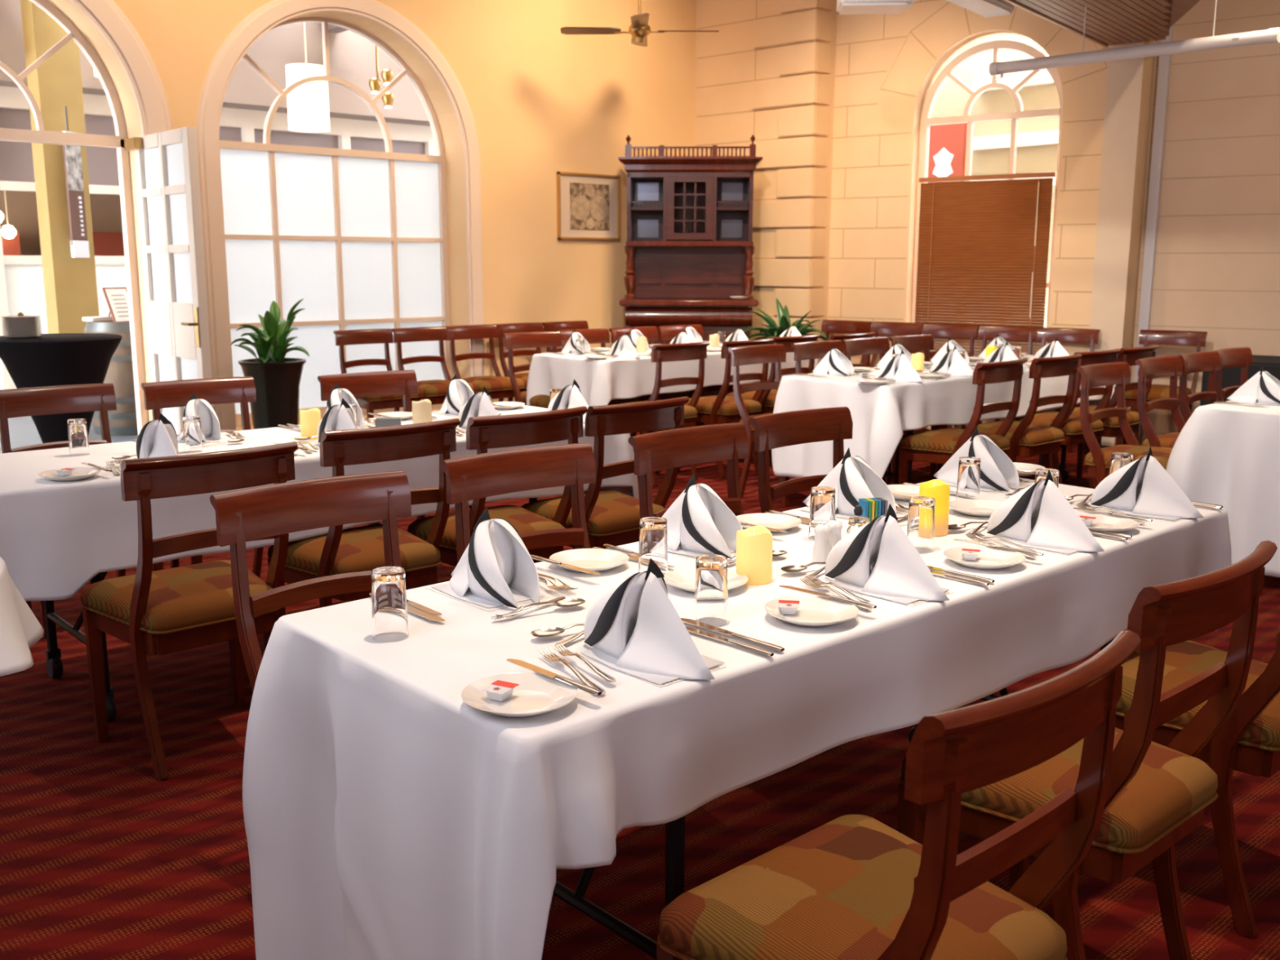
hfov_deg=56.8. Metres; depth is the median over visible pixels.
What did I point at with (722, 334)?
water glass
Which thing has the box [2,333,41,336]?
plate
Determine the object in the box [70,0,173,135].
trim
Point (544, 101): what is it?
wall
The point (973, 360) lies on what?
plate
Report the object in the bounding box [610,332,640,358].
folded napkin
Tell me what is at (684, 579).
plate
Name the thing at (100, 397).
dining chair
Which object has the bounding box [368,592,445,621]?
table knife
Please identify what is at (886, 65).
wall
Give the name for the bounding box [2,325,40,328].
plate
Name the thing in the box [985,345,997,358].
candle
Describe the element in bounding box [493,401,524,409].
plate
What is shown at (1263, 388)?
folded napkin
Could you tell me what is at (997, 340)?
folded napkin
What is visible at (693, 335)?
folded napkin
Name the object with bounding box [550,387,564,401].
water glass
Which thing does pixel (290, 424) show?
butter knife
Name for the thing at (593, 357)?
plate
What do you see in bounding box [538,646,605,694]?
fork
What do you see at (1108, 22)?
ceiling bulkhead
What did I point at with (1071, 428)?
dining chair
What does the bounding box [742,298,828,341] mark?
potted plant
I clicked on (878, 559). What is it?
folded napkin
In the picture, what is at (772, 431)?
dining chair
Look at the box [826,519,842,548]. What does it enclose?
shaker
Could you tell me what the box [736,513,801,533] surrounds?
plate
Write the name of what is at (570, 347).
folded napkin
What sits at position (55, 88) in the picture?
door frame
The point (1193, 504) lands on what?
butter knife
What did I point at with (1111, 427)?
dining chair
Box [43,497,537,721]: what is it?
banquet table
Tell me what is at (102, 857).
floor
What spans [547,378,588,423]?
folded napkin
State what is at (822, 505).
water glass
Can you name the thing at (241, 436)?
fork
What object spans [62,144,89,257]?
hanging banner
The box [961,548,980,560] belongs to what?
butter portion
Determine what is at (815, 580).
fork
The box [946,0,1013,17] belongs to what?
ceiling fitting
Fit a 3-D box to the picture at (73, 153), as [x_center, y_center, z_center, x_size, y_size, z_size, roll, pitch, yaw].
[-4.716,-2.613,9.872,0.003,0.390,0.200,2,11,10]
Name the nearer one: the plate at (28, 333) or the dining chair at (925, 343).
the plate at (28, 333)
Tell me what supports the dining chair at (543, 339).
on the floor at (102, 857)
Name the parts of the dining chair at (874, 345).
leg, crest rail, leg, leg, leg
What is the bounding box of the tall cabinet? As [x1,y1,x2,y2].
[617,134,762,425]
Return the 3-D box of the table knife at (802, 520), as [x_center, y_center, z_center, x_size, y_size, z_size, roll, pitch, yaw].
[0.389,0.097,2.847,0.018,0.007,0.236,-9,14,-40]
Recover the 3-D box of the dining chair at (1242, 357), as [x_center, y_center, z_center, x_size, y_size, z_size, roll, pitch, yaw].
[3.577,-0.299,6.814,0.477,0.888,0.505,-9,14,-41]
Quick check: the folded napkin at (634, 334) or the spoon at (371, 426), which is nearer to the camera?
the spoon at (371, 426)
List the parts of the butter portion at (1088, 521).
foil lid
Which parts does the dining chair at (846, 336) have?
crest rail, rail, leg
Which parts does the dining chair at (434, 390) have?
leg, crest rail, rail, leg, seat frame, leg, seat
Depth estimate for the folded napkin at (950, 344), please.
7.37 m
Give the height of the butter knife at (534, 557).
0.007 m
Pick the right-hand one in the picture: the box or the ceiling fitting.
the ceiling fitting
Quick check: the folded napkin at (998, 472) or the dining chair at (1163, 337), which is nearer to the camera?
the folded napkin at (998, 472)
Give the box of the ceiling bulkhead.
[1003,0,1200,47]
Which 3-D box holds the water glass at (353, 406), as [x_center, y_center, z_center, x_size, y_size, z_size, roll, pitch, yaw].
[-1.036,-0.211,4.223,0.060,0.115,0.060,-9,14,-41]
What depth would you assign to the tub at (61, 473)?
3.42 m
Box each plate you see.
[1,315,39,319]
[1,317,40,320]
[1,319,40,322]
[1,320,40,324]
[1,322,40,325]
[1,324,41,327]
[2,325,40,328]
[2,327,40,331]
[2,328,41,333]
[2,331,41,334]
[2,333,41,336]
[2,334,42,338]
[38,466,101,481]
[375,411,412,420]
[461,671,577,717]
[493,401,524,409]
[549,548,629,573]
[584,355,609,359]
[591,347,611,351]
[663,567,748,593]
[706,347,721,351]
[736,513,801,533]
[764,595,858,627]
[853,366,872,372]
[857,378,888,385]
[887,484,919,501]
[918,373,945,378]
[924,361,933,366]
[943,546,1025,569]
[949,499,1002,517]
[968,356,982,361]
[1013,462,1045,475]
[1023,362,1031,366]
[1078,513,1139,533]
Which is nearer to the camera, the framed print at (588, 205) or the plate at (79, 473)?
the plate at (79, 473)
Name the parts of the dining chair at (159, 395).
leg, leg, crest rail, rail, leg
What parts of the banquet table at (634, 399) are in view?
leg frame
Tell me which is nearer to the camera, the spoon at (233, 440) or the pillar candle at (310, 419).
the spoon at (233, 440)
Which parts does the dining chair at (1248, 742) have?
seat frame, seat, leg, rail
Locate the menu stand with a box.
[102,287,129,322]
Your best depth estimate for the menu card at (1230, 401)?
5.26 m
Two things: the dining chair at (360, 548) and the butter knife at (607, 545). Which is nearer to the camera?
the butter knife at (607, 545)
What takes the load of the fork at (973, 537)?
on the tablecloth at (388, 815)
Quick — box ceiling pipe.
[988,0,1279,78]
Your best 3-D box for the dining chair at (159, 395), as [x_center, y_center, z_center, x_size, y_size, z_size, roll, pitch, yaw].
[-1.719,0.044,4.889,0.477,0.888,0.505,-9,14,-39]
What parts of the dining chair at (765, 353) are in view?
leg, seat, crest rail, rail, leg, leg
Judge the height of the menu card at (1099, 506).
0.002 m
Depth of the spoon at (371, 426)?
4.39 m
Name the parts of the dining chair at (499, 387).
leg, crest rail, rail, seat, leg, seat frame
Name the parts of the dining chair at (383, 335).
leg, crest rail, rail, leg, seat frame, seat, leg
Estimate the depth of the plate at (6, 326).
5.80 m
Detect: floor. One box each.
[0,416,137,453]
[0,428,1279,959]
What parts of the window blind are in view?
head rail, pull cord, pull cord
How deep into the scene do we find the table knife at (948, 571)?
2.35 m
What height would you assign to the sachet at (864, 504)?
0.050 m
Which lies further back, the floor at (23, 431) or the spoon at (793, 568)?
the floor at (23, 431)
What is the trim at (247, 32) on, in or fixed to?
attached to the wall at (544, 101)
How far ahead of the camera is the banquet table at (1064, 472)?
7.55 m
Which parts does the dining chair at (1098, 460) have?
leg, seat frame, crest rail, rail, leg, seat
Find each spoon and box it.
[111,454,137,459]
[202,439,244,444]
[293,435,317,440]
[358,425,375,427]
[491,598,585,619]
[530,622,584,637]
[728,550,786,563]
[780,561,826,572]
[843,373,869,376]
[896,517,907,522]
[947,521,988,530]
[1064,494,1088,501]
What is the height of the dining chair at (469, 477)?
0.888 m
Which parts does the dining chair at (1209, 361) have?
leg, crest rail, rail, leg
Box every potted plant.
[230,298,309,429]
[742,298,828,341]
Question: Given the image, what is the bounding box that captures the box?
[375,417,401,427]
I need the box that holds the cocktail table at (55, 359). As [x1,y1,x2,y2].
[0,333,122,443]
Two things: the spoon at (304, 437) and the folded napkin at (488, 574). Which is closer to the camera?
the folded napkin at (488, 574)
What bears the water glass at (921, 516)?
on the tablecloth at (388, 815)
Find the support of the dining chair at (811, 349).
on the floor at (102, 857)
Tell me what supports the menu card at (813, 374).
on the tablecloth at (880, 414)
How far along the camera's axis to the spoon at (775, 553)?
2.51 m
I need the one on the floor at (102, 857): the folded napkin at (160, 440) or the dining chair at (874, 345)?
the dining chair at (874, 345)
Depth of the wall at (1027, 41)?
12.05 m
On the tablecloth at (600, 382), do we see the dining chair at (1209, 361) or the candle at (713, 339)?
the candle at (713, 339)
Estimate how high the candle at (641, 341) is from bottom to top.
0.111 m
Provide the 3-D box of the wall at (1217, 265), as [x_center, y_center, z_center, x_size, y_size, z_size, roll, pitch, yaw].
[6.865,-2.001,6.650,8.050,4.300,0.202,8,13,37]
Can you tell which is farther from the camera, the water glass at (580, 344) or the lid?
the water glass at (580, 344)
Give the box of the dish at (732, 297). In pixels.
[729,296,749,299]
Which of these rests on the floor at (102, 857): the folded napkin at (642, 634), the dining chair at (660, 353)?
the dining chair at (660, 353)
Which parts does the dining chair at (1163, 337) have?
leg, leg, seat frame, seat, crest rail, leg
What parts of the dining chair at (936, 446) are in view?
leg, seat, seat frame, leg, rail, crest rail, leg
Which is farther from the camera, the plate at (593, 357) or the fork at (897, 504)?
the plate at (593, 357)
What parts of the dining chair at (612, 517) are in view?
leg, seat, seat frame, rail, crest rail, leg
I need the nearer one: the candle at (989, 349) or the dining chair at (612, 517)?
the dining chair at (612, 517)
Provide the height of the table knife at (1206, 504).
0.007 m
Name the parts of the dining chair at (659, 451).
leg, crest rail, rail, leg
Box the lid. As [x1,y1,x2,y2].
[17,311,23,316]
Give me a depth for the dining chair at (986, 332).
9.31 m
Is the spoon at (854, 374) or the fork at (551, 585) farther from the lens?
the spoon at (854, 374)
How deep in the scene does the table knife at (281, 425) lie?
4.42 m
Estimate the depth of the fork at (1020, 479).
3.34 m
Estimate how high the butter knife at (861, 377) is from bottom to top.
0.007 m
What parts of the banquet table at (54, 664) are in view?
leg frame, leg frame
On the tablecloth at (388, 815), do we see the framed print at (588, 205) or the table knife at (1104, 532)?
the table knife at (1104, 532)
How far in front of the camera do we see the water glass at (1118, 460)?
3.15 m
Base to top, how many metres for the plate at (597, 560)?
0.019 m
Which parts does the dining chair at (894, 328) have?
leg, crest rail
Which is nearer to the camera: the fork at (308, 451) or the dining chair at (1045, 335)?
the fork at (308, 451)
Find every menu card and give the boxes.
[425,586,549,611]
[431,412,457,417]
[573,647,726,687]
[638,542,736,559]
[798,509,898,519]
[813,373,843,376]
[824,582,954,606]
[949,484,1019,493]
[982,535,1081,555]
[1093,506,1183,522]
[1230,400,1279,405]
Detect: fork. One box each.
[106,460,120,474]
[115,459,121,467]
[225,431,239,436]
[229,431,245,437]
[296,441,312,453]
[299,440,318,449]
[363,419,374,423]
[496,595,565,617]
[537,573,577,590]
[538,576,564,590]
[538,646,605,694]
[552,643,616,682]
[554,630,583,647]
[727,555,736,564]
[800,577,872,609]
[804,565,825,579]
[808,575,871,603]
[895,502,908,510]
[895,505,908,510]
[964,533,1036,558]
[966,521,987,535]
[973,531,1035,551]
[1008,485,1029,494]
[1018,478,1035,483]
[1075,503,1145,524]
[1076,493,1093,505]
[1080,502,1136,516]
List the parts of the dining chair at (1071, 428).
leg, seat, leg, seat frame, rail, crest rail, leg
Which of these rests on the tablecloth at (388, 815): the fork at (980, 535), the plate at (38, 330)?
the fork at (980, 535)
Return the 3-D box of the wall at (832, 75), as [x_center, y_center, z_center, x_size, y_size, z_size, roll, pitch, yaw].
[1.570,-2.671,10.233,0.570,4.300,0.250,-9,14,-41]
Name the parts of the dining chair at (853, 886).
leg, seat, leg, rail, crest rail, leg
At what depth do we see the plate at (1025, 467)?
3.56 m
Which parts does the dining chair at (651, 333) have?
crest rail, leg, seat frame, seat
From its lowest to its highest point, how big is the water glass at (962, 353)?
0.115 m
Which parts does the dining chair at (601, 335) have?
crest rail, leg, seat frame, leg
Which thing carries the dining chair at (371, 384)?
on the floor at (102, 857)
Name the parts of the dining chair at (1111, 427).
leg, seat, leg, seat frame, rail, leg, crest rail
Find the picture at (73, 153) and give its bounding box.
[65,145,84,191]
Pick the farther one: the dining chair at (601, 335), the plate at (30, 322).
the dining chair at (601, 335)
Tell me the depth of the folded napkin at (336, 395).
4.49 m
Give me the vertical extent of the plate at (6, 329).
0.013 m
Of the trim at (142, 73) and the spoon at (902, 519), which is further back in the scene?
the trim at (142, 73)
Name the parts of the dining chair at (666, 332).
leg, crest rail, leg, seat, seat frame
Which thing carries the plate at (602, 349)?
on the tablecloth at (600, 382)
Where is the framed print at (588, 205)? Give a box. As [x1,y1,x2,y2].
[556,171,620,240]
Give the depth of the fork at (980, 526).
2.74 m
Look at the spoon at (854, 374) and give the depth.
6.51 m
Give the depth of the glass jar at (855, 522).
2.53 m
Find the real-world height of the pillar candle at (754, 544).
0.106 m
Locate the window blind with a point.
(983, 228)
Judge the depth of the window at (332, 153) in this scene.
8.80 m
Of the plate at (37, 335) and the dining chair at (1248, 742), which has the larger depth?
the plate at (37, 335)
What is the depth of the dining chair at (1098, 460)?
5.72 m
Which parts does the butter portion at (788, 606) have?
foil lid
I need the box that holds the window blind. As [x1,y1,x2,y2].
[914,172,1055,361]
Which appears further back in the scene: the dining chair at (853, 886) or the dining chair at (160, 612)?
the dining chair at (160, 612)
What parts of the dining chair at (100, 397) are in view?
leg, leg, crest rail, rail, leg, leg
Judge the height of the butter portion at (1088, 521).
0.016 m
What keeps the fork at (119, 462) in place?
on the tablecloth at (55, 537)
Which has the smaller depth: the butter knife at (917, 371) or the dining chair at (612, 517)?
the dining chair at (612, 517)
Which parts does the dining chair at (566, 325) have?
leg, rail, crest rail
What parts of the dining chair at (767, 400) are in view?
seat, leg, seat frame, crest rail, rail, leg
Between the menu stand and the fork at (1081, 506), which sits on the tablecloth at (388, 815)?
the fork at (1081, 506)
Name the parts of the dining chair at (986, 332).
leg, crest rail, leg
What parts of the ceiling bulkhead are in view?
edge moulding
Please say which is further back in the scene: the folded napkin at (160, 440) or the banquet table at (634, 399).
the banquet table at (634, 399)
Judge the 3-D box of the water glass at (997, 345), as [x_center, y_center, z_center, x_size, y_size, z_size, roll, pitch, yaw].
[2.260,-0.799,7.457,0.060,0.115,0.060,-9,14,-41]
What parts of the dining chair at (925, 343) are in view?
leg, crest rail, leg, leg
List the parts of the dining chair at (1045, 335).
leg, crest rail, leg, leg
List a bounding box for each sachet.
[857,497,868,517]
[862,497,871,521]
[866,497,875,520]
[868,497,878,518]
[871,497,881,521]
[875,497,884,515]
[878,497,888,515]
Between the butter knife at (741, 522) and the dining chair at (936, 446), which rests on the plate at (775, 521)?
the butter knife at (741, 522)
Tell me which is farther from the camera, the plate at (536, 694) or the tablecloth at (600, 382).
the tablecloth at (600, 382)
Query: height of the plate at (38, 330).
0.013 m
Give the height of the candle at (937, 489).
0.124 m
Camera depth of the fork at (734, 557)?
2.45 m
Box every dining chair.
[0,382,163,639]
[80,441,297,780]
[141,376,263,578]
[209,470,411,692]
[266,417,460,619]
[317,369,425,528]
[333,328,424,418]
[391,326,478,409]
[407,406,587,589]
[440,442,595,562]
[445,324,527,401]
[495,322,543,401]
[502,331,561,408]
[520,395,688,549]
[542,320,588,352]
[557,328,646,435]
[608,326,694,433]
[622,341,710,486]
[627,422,748,518]
[656,630,1140,959]
[657,324,733,430]
[678,337,773,478]
[726,334,819,466]
[728,344,789,506]
[748,406,853,513]
[791,340,892,484]
[820,320,871,364]
[829,332,875,367]
[841,337,938,484]
[869,321,924,367]
[888,334,982,471]
[897,540,1277,959]
[898,358,1027,484]
[921,323,979,431]
[954,324,1038,428]
[962,353,1081,468]
[1007,348,1120,488]
[1036,327,1100,452]
[1052,344,1159,478]
[1076,361,1173,486]
[1115,631,1279,937]
[1116,329,1207,444]
[1134,355,1186,448]
[1177,351,1220,422]
[1214,346,1253,401]
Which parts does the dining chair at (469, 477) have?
leg, crest rail, rail, leg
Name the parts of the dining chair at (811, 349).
leg, crest rail, leg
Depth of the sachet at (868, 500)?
2.75 m
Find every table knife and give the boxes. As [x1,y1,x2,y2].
[277,424,300,431]
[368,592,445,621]
[592,546,675,568]
[680,617,784,651]
[764,511,808,523]
[793,373,828,377]
[927,565,995,582]
[1090,530,1132,537]
[1191,501,1222,507]
[1213,401,1270,407]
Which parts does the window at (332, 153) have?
pane, pane, pane, pane, pane, pane, fanlight pane, pane, pane, pane, pane, pane, pane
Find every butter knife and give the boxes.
[80,462,112,471]
[271,442,307,450]
[286,423,300,427]
[367,413,391,417]
[406,599,441,615]
[493,404,511,407]
[506,658,602,695]
[530,555,600,574]
[604,543,668,563]
[684,626,773,656]
[739,521,786,532]
[768,510,808,520]
[778,585,876,608]
[861,377,896,380]
[892,493,911,497]
[902,482,956,493]
[917,371,951,374]
[929,569,989,585]
[952,538,1043,555]
[1017,470,1035,474]
[1073,507,1152,521]
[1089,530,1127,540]
[1191,502,1221,509]
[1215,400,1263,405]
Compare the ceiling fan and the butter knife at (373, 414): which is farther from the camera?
the ceiling fan
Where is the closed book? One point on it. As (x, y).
(84, 318)
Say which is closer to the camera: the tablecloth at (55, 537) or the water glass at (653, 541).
the water glass at (653, 541)
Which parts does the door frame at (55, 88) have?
fanlight pane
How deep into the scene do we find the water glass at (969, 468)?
3.08 m
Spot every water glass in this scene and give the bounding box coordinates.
[67,418,89,456]
[182,416,203,453]
[348,404,358,428]
[370,566,408,642]
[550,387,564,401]
[575,337,584,355]
[638,516,667,576]
[693,554,728,626]
[718,331,725,346]
[808,486,835,540]
[906,496,935,553]
[955,456,980,500]
[957,351,964,359]
[995,343,1003,348]
[1012,346,1022,359]
[1034,468,1059,488]
[1109,452,1133,474]
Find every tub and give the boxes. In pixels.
[56,470,72,475]
[485,688,514,701]
[781,607,796,614]
[963,554,977,560]
[1082,520,1093,526]
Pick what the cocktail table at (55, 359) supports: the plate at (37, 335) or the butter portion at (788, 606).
the plate at (37, 335)
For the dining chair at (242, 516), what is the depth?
2.65 m
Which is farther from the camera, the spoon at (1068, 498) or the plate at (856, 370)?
the plate at (856, 370)
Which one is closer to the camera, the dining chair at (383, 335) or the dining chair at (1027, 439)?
the dining chair at (1027, 439)
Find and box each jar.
[845,505,869,535]
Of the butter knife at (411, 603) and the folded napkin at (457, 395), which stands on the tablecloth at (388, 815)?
the butter knife at (411, 603)
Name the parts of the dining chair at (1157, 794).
leg, leg, seat, seat frame, leg, rail, crest rail, leg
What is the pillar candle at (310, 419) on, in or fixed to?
on the tablecloth at (55, 537)
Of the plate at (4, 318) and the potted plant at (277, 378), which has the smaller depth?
the plate at (4, 318)
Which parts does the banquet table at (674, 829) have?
leg frame, leg frame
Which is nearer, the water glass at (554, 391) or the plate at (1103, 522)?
the plate at (1103, 522)
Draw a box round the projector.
[836,0,915,14]
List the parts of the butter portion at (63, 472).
foil lid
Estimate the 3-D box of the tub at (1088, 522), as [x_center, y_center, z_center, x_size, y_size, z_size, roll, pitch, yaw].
[1.058,0.099,2.808,0.030,0.014,0.036,6,12,31]
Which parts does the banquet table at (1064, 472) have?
leg frame, leg frame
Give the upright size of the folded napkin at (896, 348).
0.163 m
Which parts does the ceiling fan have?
fan blade, fan blade, fan blade, down rod, fan blade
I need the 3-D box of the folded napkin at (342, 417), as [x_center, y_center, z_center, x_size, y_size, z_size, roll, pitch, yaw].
[-0.998,-0.195,3.990,0.144,0.163,0.272,-10,14,-43]
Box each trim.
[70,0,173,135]
[196,0,484,430]
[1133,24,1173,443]
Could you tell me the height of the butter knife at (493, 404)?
0.007 m
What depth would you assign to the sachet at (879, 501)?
2.75 m
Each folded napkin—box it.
[136,413,177,458]
[177,392,226,442]
[313,398,356,446]
[324,382,367,427]
[431,373,474,416]
[431,507,545,608]
[457,386,498,431]
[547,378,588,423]
[560,329,590,354]
[580,558,724,684]
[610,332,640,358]
[629,326,648,350]
[662,473,742,558]
[670,328,691,343]
[684,324,702,342]
[725,326,748,341]
[779,324,800,337]
[799,447,896,519]
[810,345,853,375]
[824,503,949,604]
[875,340,911,368]
[877,350,922,382]
[930,337,968,362]
[930,345,973,376]
[933,426,1019,491]
[977,333,1012,358]
[984,341,1026,370]
[986,470,1104,554]
[1033,337,1069,358]
[1090,447,1204,520]
[1226,366,1279,404]
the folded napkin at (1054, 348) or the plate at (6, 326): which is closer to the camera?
the plate at (6, 326)
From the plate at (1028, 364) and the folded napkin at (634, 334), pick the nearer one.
the plate at (1028, 364)
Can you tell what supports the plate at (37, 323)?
on the plate at (6, 326)
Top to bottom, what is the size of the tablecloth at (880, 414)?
0.561 m
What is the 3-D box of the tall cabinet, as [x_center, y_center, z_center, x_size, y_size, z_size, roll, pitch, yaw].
[0.419,-1.677,10.067,1.180,2.400,0.530,1,10,3]
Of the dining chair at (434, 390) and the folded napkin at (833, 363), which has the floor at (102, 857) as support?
the dining chair at (434, 390)
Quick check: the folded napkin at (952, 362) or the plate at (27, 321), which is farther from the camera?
the folded napkin at (952, 362)
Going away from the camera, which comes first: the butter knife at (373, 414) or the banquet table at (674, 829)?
the banquet table at (674, 829)
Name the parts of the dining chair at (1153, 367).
leg, crest rail, seat, rail, leg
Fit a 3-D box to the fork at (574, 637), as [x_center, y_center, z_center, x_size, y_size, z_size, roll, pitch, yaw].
[-0.085,0.251,1.980,0.019,0.013,0.175,7,13,35]
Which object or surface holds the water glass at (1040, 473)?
on the tablecloth at (388, 815)
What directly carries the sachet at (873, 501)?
in the holder
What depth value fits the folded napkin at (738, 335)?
8.52 m
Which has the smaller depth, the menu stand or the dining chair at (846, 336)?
the dining chair at (846, 336)
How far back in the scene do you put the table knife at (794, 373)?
6.53 m
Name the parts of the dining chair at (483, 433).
leg, seat, seat frame, crest rail, leg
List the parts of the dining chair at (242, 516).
leg, crest rail, rail, leg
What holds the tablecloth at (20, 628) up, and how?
on the round table
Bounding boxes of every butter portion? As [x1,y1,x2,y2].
[53,467,75,475]
[480,680,519,701]
[778,600,799,614]
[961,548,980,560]
[1079,515,1096,526]
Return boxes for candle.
[299,408,320,439]
[412,399,431,423]
[636,336,646,352]
[709,333,719,347]
[735,525,773,585]
[911,352,924,370]
[919,479,950,536]
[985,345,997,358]
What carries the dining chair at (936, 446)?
on the floor at (102, 857)
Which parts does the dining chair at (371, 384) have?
leg, crest rail, leg, leg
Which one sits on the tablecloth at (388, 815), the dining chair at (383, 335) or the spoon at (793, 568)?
the spoon at (793, 568)
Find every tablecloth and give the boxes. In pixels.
[0,404,638,600]
[0,556,44,675]
[242,477,1231,959]
[526,346,818,406]
[771,355,1115,478]
[1165,400,1279,577]
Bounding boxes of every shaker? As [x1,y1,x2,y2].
[811,523,831,562]
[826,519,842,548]
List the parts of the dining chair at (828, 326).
leg, crest rail, leg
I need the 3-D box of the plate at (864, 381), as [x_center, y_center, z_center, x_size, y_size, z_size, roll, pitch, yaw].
[1.201,-0.503,6.104,0.164,0.019,0.164,-9,14,-41]
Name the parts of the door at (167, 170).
pane, pane, pane, pane, pane, pane, pane, pane, handle, lock plate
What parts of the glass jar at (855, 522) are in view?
scoop handle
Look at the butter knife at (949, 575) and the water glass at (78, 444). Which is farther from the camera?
the water glass at (78, 444)
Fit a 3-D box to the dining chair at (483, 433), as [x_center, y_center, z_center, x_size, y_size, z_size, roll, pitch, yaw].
[-0.498,0.180,4.162,0.477,0.888,0.505,-9,14,-40]
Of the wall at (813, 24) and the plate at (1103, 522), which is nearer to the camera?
the plate at (1103, 522)
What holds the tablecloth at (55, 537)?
on the banquet table at (54, 664)
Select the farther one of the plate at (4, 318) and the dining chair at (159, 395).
the plate at (4, 318)
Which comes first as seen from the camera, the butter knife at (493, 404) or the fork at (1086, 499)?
the fork at (1086, 499)
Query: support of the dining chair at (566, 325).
on the floor at (102, 857)
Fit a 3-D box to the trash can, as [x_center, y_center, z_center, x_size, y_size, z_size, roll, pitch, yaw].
[-4.171,-0.841,9.618,0.678,0.900,0.678,10,14,43]
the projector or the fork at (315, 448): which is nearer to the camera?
the fork at (315, 448)
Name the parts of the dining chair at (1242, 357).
leg, rail, crest rail, leg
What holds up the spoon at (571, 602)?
on the tablecloth at (388, 815)
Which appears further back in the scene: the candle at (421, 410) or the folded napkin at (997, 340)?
the folded napkin at (997, 340)
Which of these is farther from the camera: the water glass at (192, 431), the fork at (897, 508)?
the water glass at (192, 431)
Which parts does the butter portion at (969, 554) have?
foil lid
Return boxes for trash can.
[84,320,137,435]
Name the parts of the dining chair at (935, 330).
leg, rail, crest rail, leg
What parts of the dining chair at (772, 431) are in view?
leg, rail, crest rail, leg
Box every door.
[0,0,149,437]
[124,126,213,435]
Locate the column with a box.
[31,142,99,333]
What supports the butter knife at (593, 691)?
on the plate at (536, 694)
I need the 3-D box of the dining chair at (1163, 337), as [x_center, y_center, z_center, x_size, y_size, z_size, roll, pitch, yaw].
[3.812,-0.637,8.656,0.477,0.888,0.505,8,13,37]
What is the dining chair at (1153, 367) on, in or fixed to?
on the floor at (102, 857)
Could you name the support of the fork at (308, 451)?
on the tablecloth at (55, 537)
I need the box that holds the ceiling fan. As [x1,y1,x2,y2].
[560,0,719,46]
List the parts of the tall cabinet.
mirror panel, mirror panel, cupboard door, drawer, panel, glazed door, door glass, gallery rail, cornice, cupboard door, mirror panel, mirror panel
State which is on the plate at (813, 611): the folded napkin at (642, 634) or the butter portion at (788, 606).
the butter portion at (788, 606)
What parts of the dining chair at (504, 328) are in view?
leg, crest rail, seat, rail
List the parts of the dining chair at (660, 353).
leg, seat, seat frame, rail, crest rail, leg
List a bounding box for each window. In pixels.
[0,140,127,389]
[219,17,451,426]
[911,40,1062,353]
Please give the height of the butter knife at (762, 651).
0.007 m
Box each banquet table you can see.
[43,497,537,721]
[552,638,1114,959]
[620,384,733,452]
[883,418,1068,483]
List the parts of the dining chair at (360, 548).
leg, leg, seat, seat frame, crest rail, rail, leg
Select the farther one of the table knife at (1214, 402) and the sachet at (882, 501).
the table knife at (1214, 402)
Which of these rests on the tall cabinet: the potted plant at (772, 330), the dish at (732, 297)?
the dish at (732, 297)
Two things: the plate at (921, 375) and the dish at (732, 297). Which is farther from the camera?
the dish at (732, 297)
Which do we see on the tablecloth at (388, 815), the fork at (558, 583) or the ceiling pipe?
the fork at (558, 583)
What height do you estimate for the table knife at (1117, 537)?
0.007 m
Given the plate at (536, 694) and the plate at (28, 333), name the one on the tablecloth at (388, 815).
the plate at (536, 694)
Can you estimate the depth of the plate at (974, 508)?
3.00 m
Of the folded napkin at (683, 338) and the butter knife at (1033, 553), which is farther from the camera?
the folded napkin at (683, 338)
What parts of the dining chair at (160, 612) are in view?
leg, leg, seat, seat frame, crest rail, rail, leg, leg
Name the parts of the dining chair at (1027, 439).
seat, leg, seat frame, rail, crest rail, leg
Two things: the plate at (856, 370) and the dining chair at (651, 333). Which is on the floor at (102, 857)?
the dining chair at (651, 333)
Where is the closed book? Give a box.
[82,316,112,321]
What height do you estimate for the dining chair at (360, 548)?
0.888 m
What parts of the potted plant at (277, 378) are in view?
plant pot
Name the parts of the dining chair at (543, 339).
leg, rail, seat, crest rail, leg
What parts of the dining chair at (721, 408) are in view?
leg, seat, seat frame, rail, crest rail, leg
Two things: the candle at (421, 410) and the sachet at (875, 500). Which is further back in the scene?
the candle at (421, 410)
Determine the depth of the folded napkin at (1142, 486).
2.94 m
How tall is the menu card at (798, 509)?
0.002 m
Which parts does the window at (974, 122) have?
pane, pane, pane, pane, fanlight pane, pane, pane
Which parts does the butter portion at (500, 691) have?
foil lid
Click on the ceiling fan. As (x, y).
(639, 28)
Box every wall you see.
[47,0,695,430]
[694,0,832,384]
[807,0,836,341]
[827,0,1157,446]
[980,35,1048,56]
[1128,0,1279,443]

